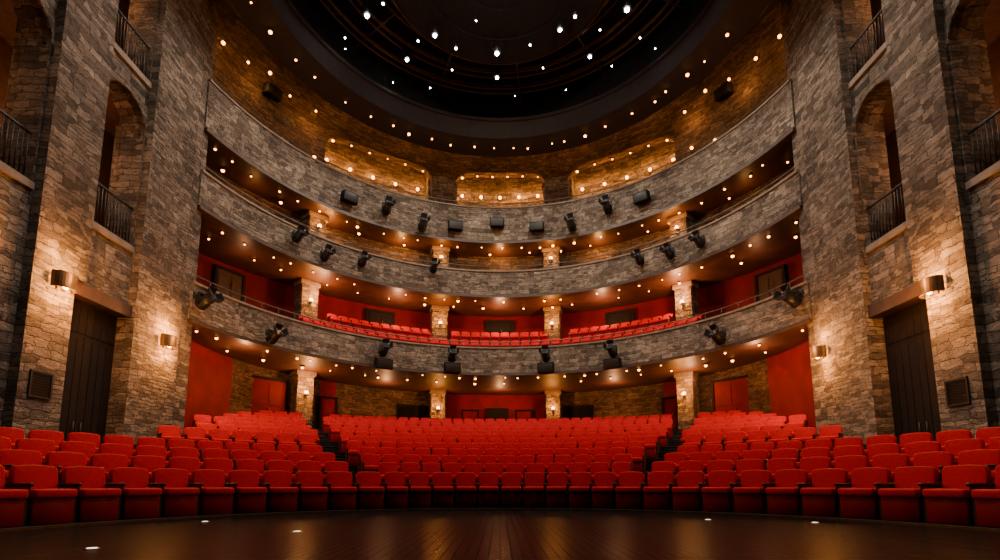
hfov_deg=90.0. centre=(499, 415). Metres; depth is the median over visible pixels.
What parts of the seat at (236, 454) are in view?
backrest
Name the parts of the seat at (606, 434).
backrest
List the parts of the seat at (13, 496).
backrest, seat, armrest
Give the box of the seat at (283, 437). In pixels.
[276,432,297,445]
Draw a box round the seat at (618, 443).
[612,441,626,453]
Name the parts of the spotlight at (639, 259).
barn door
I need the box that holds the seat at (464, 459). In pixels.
[460,455,476,471]
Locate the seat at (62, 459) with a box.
[45,452,102,482]
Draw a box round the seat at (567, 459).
[556,455,572,472]
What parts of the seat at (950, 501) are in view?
armrest, seat, backrest, armrest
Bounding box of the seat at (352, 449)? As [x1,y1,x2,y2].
[345,440,361,465]
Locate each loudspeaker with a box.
[262,81,282,102]
[340,189,358,205]
[374,357,392,369]
[444,362,460,372]
[448,220,462,231]
[490,217,503,227]
[529,221,543,232]
[537,362,553,372]
[603,357,621,369]
[632,189,650,205]
[713,81,733,102]
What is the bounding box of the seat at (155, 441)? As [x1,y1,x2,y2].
[137,437,170,457]
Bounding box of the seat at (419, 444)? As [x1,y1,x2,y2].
[415,442,431,454]
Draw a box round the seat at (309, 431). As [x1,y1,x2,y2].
[301,429,320,445]
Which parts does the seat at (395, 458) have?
backrest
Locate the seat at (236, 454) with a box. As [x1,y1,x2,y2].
[231,450,263,469]
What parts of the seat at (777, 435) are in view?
backrest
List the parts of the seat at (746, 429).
backrest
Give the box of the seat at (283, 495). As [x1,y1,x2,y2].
[263,470,299,512]
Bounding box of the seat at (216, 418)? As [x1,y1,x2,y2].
[213,416,230,424]
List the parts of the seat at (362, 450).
armrest, backrest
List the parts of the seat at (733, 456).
backrest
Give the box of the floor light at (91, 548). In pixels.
[83,547,100,549]
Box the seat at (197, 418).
[192,414,214,426]
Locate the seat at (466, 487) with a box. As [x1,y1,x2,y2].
[455,472,477,507]
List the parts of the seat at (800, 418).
backrest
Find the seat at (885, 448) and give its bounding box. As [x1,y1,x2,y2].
[868,443,900,466]
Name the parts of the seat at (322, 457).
backrest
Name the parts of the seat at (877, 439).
backrest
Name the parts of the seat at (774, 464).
backrest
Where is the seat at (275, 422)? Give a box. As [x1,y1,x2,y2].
[270,420,284,426]
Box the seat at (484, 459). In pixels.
[479,455,495,471]
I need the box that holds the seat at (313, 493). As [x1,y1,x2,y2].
[295,471,329,510]
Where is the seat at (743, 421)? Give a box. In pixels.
[732,419,748,426]
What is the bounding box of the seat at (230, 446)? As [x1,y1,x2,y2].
[225,442,248,458]
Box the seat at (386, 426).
[384,425,396,432]
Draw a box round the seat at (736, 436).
[722,431,745,450]
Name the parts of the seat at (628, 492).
armrest, seat, backrest, armrest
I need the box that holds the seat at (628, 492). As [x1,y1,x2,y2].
[614,471,643,509]
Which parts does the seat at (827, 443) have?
backrest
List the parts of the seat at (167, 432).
backrest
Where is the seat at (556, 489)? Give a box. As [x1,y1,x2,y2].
[545,472,567,507]
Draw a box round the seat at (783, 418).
[769,416,786,424]
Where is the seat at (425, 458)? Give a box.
[422,455,440,464]
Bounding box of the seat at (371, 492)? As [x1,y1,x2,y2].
[356,471,385,509]
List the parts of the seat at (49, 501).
armrest, backrest, seat, armrest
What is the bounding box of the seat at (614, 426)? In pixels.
[611,425,623,431]
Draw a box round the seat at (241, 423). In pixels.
[237,421,254,429]
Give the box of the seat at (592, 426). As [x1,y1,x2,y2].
[586,425,597,432]
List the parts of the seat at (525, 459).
backrest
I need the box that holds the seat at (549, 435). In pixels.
[543,433,554,442]
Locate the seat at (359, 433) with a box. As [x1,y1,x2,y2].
[355,431,368,442]
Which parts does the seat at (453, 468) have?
backrest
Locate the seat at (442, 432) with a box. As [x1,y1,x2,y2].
[438,430,449,439]
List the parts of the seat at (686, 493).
armrest, seat, backrest, armrest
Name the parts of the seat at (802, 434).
backrest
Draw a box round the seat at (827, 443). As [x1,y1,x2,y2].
[798,439,831,458]
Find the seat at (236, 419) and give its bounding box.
[233,417,249,424]
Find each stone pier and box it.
[290,369,316,428]
[294,278,320,318]
[301,210,328,237]
[429,390,445,421]
[430,245,449,267]
[430,305,448,341]
[542,246,561,267]
[543,306,561,339]
[545,390,561,420]
[667,212,694,239]
[672,280,698,322]
[674,371,699,429]
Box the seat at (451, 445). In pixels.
[448,443,462,454]
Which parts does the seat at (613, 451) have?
backrest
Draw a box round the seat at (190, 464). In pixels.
[168,457,199,482]
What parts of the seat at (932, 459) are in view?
backrest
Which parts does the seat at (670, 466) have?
backrest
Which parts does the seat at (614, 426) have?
backrest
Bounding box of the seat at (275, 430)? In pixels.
[262,427,279,439]
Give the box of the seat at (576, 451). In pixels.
[572,448,588,462]
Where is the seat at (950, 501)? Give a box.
[919,465,990,525]
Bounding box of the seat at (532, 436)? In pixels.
[529,434,540,442]
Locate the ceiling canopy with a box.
[393,0,606,64]
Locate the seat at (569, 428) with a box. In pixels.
[561,426,571,434]
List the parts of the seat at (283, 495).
armrest, backrest, seat, armrest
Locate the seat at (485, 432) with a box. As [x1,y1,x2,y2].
[478,430,488,438]
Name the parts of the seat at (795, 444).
backrest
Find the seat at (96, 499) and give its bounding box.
[61,466,124,522]
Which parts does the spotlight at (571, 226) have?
barn door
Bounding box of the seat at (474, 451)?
[467,448,482,462]
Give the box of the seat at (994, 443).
[989,437,999,449]
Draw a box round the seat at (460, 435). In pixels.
[458,434,471,439]
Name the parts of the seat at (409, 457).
backrest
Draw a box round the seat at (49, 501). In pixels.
[9,465,80,525]
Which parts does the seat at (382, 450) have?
backrest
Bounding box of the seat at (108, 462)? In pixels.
[90,454,127,482]
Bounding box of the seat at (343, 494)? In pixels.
[326,471,358,510]
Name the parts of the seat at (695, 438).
backrest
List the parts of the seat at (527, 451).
backrest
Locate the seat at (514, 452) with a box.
[502,448,517,462]
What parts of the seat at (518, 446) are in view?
backrest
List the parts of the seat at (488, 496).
armrest, backrest, seat, armrest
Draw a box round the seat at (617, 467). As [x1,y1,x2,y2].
[612,462,630,482]
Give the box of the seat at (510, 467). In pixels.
[504,463,524,482]
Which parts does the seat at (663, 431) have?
backrest, seat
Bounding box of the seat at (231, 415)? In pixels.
[223,413,238,420]
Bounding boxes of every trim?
[0,508,999,531]
[285,0,714,121]
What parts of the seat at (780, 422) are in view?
backrest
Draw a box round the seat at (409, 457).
[402,454,421,471]
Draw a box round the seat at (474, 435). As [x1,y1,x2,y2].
[472,434,484,442]
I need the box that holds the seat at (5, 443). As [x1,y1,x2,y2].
[0,437,10,449]
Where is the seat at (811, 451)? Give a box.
[793,447,830,468]
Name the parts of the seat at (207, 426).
backrest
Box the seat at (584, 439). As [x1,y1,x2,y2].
[579,437,592,442]
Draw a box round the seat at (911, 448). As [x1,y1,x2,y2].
[904,441,940,465]
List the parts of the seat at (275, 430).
backrest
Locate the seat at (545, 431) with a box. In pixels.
[544,430,555,437]
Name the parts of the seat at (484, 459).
backrest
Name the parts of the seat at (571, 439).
backrest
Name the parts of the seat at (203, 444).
backrest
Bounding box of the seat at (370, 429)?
[369,428,380,435]
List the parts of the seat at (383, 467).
backrest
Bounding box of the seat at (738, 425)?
[726,423,742,430]
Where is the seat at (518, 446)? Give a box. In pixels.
[513,443,527,455]
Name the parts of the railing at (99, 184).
rail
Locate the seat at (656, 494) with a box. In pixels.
[641,471,673,510]
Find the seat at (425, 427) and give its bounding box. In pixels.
[423,426,433,432]
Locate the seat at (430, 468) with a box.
[422,462,440,482]
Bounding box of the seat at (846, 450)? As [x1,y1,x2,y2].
[830,445,864,467]
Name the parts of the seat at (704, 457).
backrest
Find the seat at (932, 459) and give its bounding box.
[897,452,954,482]
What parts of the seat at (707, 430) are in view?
backrest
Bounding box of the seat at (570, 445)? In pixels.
[562,442,576,455]
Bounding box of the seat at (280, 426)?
[276,424,292,431]
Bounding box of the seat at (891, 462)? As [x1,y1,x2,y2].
[872,454,909,482]
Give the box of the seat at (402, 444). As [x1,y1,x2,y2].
[399,442,414,453]
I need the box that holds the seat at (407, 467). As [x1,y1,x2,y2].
[400,462,419,482]
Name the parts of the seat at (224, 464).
backrest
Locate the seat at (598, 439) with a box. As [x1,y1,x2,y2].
[593,437,608,447]
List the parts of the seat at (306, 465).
backrest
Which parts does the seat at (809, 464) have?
backrest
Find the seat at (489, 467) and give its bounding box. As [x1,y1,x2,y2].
[485,463,502,482]
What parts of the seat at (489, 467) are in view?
backrest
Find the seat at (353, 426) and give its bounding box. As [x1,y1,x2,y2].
[343,423,355,431]
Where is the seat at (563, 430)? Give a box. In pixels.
[556,429,568,437]
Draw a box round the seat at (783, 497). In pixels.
[763,469,808,515]
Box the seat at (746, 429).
[740,426,758,438]
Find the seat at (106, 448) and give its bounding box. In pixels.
[99,443,131,466]
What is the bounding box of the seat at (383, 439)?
[381,436,394,446]
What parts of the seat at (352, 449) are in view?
armrest, seat, backrest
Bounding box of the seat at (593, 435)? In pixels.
[586,433,598,443]
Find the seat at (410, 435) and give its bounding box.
[400,433,412,441]
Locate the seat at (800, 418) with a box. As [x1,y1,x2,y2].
[785,414,807,426]
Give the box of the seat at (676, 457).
[665,452,686,471]
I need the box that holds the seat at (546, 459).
[536,455,552,471]
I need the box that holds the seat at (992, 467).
[986,465,997,482]
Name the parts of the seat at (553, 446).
backrest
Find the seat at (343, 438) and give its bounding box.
[339,431,353,451]
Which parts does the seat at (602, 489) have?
armrest, seat, backrest, armrest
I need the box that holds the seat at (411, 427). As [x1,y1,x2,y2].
[410,426,420,430]
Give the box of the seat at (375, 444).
[364,441,379,453]
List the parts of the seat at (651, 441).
backrest, seat, armrest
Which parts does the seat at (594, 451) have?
backrest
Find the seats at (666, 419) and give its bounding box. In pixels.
[237,410,762,436]
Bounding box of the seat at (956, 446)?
[945,438,984,464]
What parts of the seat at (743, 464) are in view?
backrest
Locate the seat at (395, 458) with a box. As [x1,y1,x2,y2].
[382,454,400,471]
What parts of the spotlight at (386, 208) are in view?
barn door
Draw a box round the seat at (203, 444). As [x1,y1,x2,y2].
[197,440,228,451]
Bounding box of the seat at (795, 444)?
[771,440,801,451]
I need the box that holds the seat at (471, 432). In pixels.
[464,430,475,438]
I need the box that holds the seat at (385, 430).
[383,428,394,436]
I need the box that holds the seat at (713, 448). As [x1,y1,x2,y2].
[701,444,722,459]
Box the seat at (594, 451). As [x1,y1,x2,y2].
[591,447,606,462]
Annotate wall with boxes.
[0,0,129,226]
[0,0,219,444]
[184,340,815,428]
[196,253,803,341]
[205,165,794,269]
[213,2,786,203]
[324,142,430,199]
[455,177,544,206]
[569,142,675,199]
[780,0,999,444]
[870,0,999,226]
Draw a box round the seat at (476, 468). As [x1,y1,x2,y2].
[464,463,482,482]
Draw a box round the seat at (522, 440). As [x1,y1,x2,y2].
[518,438,531,447]
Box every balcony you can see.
[187,276,812,394]
[197,167,802,316]
[204,78,795,256]
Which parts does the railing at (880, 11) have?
rail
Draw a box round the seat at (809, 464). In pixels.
[800,457,831,482]
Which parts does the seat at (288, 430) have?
backrest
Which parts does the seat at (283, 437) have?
backrest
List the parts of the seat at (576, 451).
backrest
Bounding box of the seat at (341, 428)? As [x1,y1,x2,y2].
[339,427,354,436]
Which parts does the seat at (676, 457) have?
backrest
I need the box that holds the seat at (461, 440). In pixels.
[458,438,471,448]
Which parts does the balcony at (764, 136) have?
rail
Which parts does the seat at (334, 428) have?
seat, backrest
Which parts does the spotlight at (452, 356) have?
barn door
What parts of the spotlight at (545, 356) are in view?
barn door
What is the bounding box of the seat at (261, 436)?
[254,431,277,450]
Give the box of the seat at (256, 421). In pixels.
[251,419,267,426]
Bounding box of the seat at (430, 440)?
[428,437,440,449]
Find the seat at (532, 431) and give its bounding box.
[530,430,542,437]
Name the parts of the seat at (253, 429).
backrest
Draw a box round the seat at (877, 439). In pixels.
[864,435,896,456]
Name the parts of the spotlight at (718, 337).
barn door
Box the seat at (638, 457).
[627,447,645,473]
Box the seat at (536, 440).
[534,438,546,447]
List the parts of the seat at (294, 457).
backrest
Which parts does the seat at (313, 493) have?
armrest, backrest, seat, armrest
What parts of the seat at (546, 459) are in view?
backrest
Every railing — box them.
[0,109,32,176]
[95,182,133,243]
[116,8,150,76]
[849,8,883,76]
[866,182,904,243]
[967,109,999,176]
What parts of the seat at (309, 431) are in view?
backrest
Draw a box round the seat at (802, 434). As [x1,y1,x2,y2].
[789,427,816,448]
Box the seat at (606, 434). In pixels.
[600,432,613,443]
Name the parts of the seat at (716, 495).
armrest, seat, backrest, armrest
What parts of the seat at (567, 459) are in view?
backrest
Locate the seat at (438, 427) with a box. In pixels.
[436,426,446,432]
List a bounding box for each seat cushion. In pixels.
[0,489,28,499]
[5,470,8,478]
[30,489,77,498]
[79,488,121,496]
[123,488,161,495]
[161,436,184,440]
[164,488,199,495]
[187,437,208,441]
[201,487,234,494]
[211,439,231,443]
[235,440,254,444]
[236,487,266,493]
[257,441,275,444]
[269,487,298,493]
[278,442,296,444]
[299,443,316,446]
[300,487,327,492]
[330,430,339,433]
[330,487,356,492]
[348,450,358,454]
[359,487,384,492]
[364,465,377,469]
[387,487,407,492]
[410,486,430,491]
[433,486,453,491]
[456,486,475,491]
[479,486,498,491]
[501,486,520,491]
[524,486,543,491]
[546,486,566,491]
[569,486,589,491]
[592,487,612,492]
[615,487,640,492]
[632,457,642,461]
[643,487,669,492]
[645,444,655,447]
[672,487,699,492]
[683,443,700,446]
[701,487,730,493]
[703,442,721,444]
[724,441,742,444]
[733,487,763,493]
[745,440,764,444]
[765,487,798,494]
[768,439,788,443]
[791,437,812,441]
[800,488,835,495]
[815,436,838,440]
[838,488,876,495]
[878,488,920,496]
[922,489,969,498]
[971,489,999,499]
[991,470,994,478]
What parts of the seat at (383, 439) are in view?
backrest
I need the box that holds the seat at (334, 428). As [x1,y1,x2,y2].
[328,423,341,441]
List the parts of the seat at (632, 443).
backrest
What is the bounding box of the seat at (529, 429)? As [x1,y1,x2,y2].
[523,427,533,433]
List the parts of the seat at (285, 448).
backrest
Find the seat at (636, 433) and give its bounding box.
[630,431,643,440]
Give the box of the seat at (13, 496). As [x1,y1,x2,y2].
[0,465,31,527]
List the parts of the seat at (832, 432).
backrest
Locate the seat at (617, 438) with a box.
[610,436,624,447]
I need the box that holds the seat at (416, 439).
[412,437,425,448]
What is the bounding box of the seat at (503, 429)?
[498,427,508,433]
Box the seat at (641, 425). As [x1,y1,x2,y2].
[638,424,650,430]
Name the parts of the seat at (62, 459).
backrest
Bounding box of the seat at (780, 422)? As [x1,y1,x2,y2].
[765,420,782,428]
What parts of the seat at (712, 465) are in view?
backrest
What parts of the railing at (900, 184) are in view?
rail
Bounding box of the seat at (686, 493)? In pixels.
[670,471,704,510]
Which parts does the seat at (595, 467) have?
backrest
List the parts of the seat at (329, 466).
backrest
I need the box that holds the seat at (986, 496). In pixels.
[968,465,999,527]
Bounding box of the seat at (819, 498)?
[798,468,847,517]
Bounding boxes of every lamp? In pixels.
[50,269,77,293]
[160,333,177,349]
[343,2,346,38]
[362,0,371,18]
[403,30,410,61]
[431,22,438,38]
[453,40,458,49]
[492,42,501,56]
[493,69,500,79]
[556,18,563,32]
[572,6,577,18]
[586,29,593,58]
[622,0,631,13]
[810,345,826,360]
[917,274,944,298]
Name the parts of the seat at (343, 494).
armrest, backrest, seat, armrest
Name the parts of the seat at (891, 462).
backrest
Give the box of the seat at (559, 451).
[553,448,570,462]
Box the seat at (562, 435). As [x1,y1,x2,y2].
[557,433,569,442]
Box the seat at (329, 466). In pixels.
[324,461,353,482]
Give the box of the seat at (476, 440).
[473,438,486,448]
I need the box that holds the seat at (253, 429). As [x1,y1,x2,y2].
[241,426,259,438]
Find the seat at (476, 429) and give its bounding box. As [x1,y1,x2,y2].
[473,427,483,433]
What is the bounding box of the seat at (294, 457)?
[287,452,309,470]
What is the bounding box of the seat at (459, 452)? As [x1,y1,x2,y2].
[450,448,464,462]
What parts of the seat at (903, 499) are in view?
armrest, seat, backrest, armrest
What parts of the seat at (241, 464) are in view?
backrest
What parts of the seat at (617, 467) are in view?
backrest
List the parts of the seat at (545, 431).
backrest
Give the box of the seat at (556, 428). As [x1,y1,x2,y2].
[548,426,559,434]
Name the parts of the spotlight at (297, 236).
barn door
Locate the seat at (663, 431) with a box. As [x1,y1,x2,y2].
[654,426,668,446]
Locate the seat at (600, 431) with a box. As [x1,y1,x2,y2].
[598,429,609,436]
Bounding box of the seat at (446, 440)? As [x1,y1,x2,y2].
[443,438,456,448]
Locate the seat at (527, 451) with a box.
[520,448,535,462]
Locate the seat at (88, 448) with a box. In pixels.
[59,441,95,465]
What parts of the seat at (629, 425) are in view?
backrest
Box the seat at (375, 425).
[371,424,382,431]
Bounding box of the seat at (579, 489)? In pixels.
[567,472,591,508]
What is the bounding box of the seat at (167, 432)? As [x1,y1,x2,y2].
[156,425,186,448]
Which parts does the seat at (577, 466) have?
backrest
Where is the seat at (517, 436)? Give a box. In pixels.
[514,434,526,442]
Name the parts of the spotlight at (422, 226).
barn door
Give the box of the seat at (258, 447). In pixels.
[252,443,274,459]
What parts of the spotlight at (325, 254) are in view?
barn door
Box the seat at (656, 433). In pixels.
[645,431,659,451]
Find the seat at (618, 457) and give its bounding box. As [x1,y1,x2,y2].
[611,454,632,470]
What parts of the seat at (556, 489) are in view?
armrest, seat, backrest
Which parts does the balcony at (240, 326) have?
rail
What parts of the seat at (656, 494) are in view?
armrest, seat, backrest, armrest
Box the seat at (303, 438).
[297,433,318,451]
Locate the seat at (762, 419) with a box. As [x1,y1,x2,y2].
[750,417,766,424]
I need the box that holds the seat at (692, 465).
[673,460,703,482]
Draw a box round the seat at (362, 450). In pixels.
[357,447,375,472]
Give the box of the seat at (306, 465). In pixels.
[296,460,326,482]
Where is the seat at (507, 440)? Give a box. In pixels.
[503,438,516,448]
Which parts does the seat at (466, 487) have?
backrest, seat, armrest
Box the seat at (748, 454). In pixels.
[736,450,768,469]
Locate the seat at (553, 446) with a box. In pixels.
[546,443,559,455]
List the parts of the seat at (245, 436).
backrest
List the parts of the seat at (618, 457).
backrest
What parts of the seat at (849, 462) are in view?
backrest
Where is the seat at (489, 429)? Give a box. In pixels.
[486,427,496,433]
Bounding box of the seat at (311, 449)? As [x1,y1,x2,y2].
[301,445,322,460]
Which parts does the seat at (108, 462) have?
backrest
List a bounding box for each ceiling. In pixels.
[220,0,779,32]
[228,0,771,156]
[290,0,709,117]
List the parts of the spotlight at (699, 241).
barn door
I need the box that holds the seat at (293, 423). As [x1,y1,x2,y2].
[287,421,302,427]
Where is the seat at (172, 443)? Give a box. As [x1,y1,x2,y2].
[168,439,201,458]
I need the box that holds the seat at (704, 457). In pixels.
[690,452,712,470]
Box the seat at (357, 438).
[348,435,364,446]
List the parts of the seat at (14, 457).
backrest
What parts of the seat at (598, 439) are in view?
backrest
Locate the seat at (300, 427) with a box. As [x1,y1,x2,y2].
[294,425,310,433]
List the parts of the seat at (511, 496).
armrest, seat, backrest, armrest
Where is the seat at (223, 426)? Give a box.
[219,424,238,437]
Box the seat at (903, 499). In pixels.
[875,466,938,522]
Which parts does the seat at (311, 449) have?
backrest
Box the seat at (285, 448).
[277,444,298,459]
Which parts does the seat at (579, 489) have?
armrest, seat, backrest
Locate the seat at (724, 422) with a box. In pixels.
[715,420,729,426]
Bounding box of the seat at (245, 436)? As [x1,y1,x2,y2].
[232,430,255,449]
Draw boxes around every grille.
[268,82,281,99]
[344,190,357,202]
[449,220,461,228]
[491,218,502,225]
[530,221,542,229]
[633,190,646,202]
[714,82,727,99]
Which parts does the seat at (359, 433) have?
backrest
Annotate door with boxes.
[58,281,131,442]
[212,264,245,301]
[251,375,288,414]
[268,211,294,224]
[317,396,337,429]
[365,308,394,326]
[396,404,424,420]
[461,409,478,421]
[485,320,514,334]
[486,408,507,420]
[515,409,532,420]
[566,405,593,419]
[605,308,634,326]
[661,396,677,429]
[705,211,731,224]
[711,375,748,414]
[754,264,787,301]
[868,283,941,442]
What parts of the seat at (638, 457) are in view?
backrest, seat, armrest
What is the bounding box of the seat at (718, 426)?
[707,424,723,431]
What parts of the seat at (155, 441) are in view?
backrest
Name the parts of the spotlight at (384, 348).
barn door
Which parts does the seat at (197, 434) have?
backrest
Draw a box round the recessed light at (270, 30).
[267,27,273,33]
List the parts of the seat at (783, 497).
armrest, seat, backrest, armrest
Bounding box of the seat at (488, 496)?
[477,472,499,507]
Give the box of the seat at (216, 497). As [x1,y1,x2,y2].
[191,469,236,515]
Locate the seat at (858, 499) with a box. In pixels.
[835,467,890,519]
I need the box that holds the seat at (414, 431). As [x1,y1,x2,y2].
[410,429,422,437]
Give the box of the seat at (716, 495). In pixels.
[700,470,736,512]
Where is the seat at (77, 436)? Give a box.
[67,432,99,453]
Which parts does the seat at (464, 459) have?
backrest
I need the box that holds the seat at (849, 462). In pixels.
[835,455,868,482]
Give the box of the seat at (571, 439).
[564,437,577,447]
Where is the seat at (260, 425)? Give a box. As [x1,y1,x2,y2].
[257,423,273,430]
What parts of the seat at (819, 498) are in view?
armrest, seat, backrest, armrest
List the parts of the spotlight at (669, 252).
barn door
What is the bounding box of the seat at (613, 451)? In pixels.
[609,447,624,462]
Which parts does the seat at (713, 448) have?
backrest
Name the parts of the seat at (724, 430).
backrest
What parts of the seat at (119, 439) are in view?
backrest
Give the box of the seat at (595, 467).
[590,462,608,482]
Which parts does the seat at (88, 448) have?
backrest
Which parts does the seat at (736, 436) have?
backrest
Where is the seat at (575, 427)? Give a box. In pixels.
[574,426,584,433]
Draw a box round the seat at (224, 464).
[203,458,232,482]
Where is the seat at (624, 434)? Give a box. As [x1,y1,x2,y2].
[615,432,627,441]
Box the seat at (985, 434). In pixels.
[976,427,999,448]
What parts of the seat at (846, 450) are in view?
backrest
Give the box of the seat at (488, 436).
[486,434,498,442]
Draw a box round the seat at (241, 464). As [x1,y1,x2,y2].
[236,459,264,482]
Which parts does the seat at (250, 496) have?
armrest, backrest, seat, armrest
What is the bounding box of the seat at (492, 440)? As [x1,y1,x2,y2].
[488,438,501,448]
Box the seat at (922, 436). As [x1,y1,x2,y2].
[900,432,932,453]
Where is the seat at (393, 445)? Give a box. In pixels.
[382,441,396,453]
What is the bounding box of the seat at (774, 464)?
[767,458,796,482]
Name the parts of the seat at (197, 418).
backrest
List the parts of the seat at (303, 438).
backrest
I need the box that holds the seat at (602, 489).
[590,472,615,508]
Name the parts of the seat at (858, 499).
armrest, seat, backrest, armrest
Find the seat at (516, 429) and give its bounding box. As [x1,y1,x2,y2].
[511,427,521,433]
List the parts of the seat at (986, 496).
armrest, seat, backrest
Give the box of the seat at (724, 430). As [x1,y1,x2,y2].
[720,427,737,439]
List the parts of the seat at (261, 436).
backrest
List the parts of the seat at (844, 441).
backrest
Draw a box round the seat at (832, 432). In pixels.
[813,425,843,448]
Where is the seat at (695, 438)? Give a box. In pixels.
[681,433,702,451]
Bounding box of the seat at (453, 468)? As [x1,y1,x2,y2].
[443,463,461,482]
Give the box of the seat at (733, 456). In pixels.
[716,451,739,470]
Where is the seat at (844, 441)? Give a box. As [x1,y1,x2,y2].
[829,437,862,457]
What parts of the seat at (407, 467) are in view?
backrest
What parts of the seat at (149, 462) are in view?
backrest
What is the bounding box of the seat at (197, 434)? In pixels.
[183,427,210,447]
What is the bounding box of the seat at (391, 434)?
[386,432,398,441]
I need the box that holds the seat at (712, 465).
[702,460,732,482]
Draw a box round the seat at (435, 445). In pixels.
[432,442,447,449]
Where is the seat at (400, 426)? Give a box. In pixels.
[397,425,409,432]
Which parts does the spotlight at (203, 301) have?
barn door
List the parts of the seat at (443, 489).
backrest, seat, armrest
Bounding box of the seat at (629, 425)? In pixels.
[624,424,637,431]
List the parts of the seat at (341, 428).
backrest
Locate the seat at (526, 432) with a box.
[517,430,528,437]
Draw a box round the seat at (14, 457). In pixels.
[0,449,59,468]
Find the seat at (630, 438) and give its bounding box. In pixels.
[626,436,640,447]
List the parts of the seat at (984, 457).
backrest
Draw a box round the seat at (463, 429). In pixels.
[461,427,471,433]
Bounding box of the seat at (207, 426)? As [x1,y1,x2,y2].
[196,423,216,435]
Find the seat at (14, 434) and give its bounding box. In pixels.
[0,427,23,448]
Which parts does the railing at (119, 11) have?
rail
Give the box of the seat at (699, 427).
[689,425,705,433]
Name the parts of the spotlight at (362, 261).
barn door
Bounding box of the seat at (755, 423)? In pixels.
[745,421,762,429]
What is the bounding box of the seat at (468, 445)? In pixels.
[465,443,478,454]
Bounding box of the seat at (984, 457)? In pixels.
[940,449,999,468]
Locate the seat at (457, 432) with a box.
[451,430,462,439]
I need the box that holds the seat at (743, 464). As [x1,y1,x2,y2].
[735,459,763,482]
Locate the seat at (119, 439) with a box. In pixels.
[103,435,135,456]
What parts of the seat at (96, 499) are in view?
armrest, backrest, seat, armrest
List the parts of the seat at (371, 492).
armrest, backrest, seat, armrest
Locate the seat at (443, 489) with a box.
[432,472,454,507]
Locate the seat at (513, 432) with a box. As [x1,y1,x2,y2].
[504,430,515,437]
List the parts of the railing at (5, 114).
rail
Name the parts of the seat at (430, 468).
backrest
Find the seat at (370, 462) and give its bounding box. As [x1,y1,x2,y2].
[361,454,379,471]
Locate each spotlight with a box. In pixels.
[193,286,223,309]
[265,323,288,344]
[291,225,309,242]
[320,244,335,261]
[357,250,371,267]
[378,338,392,356]
[381,195,395,214]
[418,212,430,231]
[429,257,439,273]
[447,345,459,361]
[539,345,550,361]
[564,213,575,231]
[598,194,612,213]
[603,339,617,357]
[630,248,644,265]
[659,242,674,259]
[688,230,705,247]
[704,324,725,344]
[773,284,803,307]
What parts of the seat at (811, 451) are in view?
backrest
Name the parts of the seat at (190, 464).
backrest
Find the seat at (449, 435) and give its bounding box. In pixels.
[444,433,457,442]
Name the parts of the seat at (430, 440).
backrest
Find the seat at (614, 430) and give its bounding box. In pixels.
[612,428,623,436]
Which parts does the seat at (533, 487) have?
armrest, seat, backrest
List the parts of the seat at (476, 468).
backrest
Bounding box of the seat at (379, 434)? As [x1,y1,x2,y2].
[371,432,383,442]
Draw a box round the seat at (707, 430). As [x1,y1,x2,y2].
[701,428,717,440]
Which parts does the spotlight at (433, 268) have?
barn door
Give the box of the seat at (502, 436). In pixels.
[500,434,512,442]
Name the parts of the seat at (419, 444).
backrest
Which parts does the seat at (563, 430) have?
backrest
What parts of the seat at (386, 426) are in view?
backrest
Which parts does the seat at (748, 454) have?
backrest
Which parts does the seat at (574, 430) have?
backrest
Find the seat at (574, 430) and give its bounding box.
[570,429,582,436]
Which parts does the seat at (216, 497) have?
armrest, backrest, seat, armrest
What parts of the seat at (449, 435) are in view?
backrest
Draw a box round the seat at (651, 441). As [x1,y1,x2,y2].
[643,435,658,458]
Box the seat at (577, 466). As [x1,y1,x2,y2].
[566,462,587,482]
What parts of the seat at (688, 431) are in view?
backrest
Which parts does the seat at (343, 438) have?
armrest, seat, backrest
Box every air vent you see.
[26,369,53,399]
[944,376,970,406]
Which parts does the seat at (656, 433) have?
backrest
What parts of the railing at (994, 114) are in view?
rail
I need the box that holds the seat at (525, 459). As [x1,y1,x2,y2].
[517,455,533,472]
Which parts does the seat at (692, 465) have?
backrest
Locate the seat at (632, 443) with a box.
[627,441,645,465]
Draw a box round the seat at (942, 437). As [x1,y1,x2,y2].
[936,430,971,451]
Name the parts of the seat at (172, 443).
backrest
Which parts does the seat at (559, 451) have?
backrest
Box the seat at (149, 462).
[131,455,164,482]
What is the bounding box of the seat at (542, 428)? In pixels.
[536,426,546,434]
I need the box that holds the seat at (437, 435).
[429,433,442,442]
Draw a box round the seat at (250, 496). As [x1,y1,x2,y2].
[228,470,268,513]
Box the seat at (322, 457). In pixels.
[313,452,334,471]
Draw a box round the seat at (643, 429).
[640,427,652,435]
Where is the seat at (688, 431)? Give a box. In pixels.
[679,429,698,445]
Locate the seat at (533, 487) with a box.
[522,472,544,507]
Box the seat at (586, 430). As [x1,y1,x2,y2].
[584,429,595,436]
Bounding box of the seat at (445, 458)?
[441,455,457,471]
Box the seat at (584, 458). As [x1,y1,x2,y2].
[575,454,591,471]
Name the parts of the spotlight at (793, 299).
barn door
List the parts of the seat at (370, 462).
backrest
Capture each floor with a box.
[0,426,999,528]
[0,510,999,559]
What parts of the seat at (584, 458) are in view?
backrest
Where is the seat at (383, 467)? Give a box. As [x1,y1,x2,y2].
[378,462,397,482]
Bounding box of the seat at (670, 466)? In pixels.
[646,461,675,482]
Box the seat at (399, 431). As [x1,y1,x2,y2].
[397,429,408,436]
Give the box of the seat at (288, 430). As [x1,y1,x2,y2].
[282,428,298,440]
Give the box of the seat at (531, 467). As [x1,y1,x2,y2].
[525,463,544,474]
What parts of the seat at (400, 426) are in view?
backrest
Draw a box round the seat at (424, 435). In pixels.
[415,433,427,442]
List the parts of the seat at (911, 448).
backrest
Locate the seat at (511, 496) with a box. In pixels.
[500,472,522,507]
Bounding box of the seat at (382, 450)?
[378,447,393,462]
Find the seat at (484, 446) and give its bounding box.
[481,443,494,454]
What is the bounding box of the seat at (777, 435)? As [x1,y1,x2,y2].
[766,429,791,448]
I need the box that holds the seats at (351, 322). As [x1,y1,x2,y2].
[298,313,701,346]

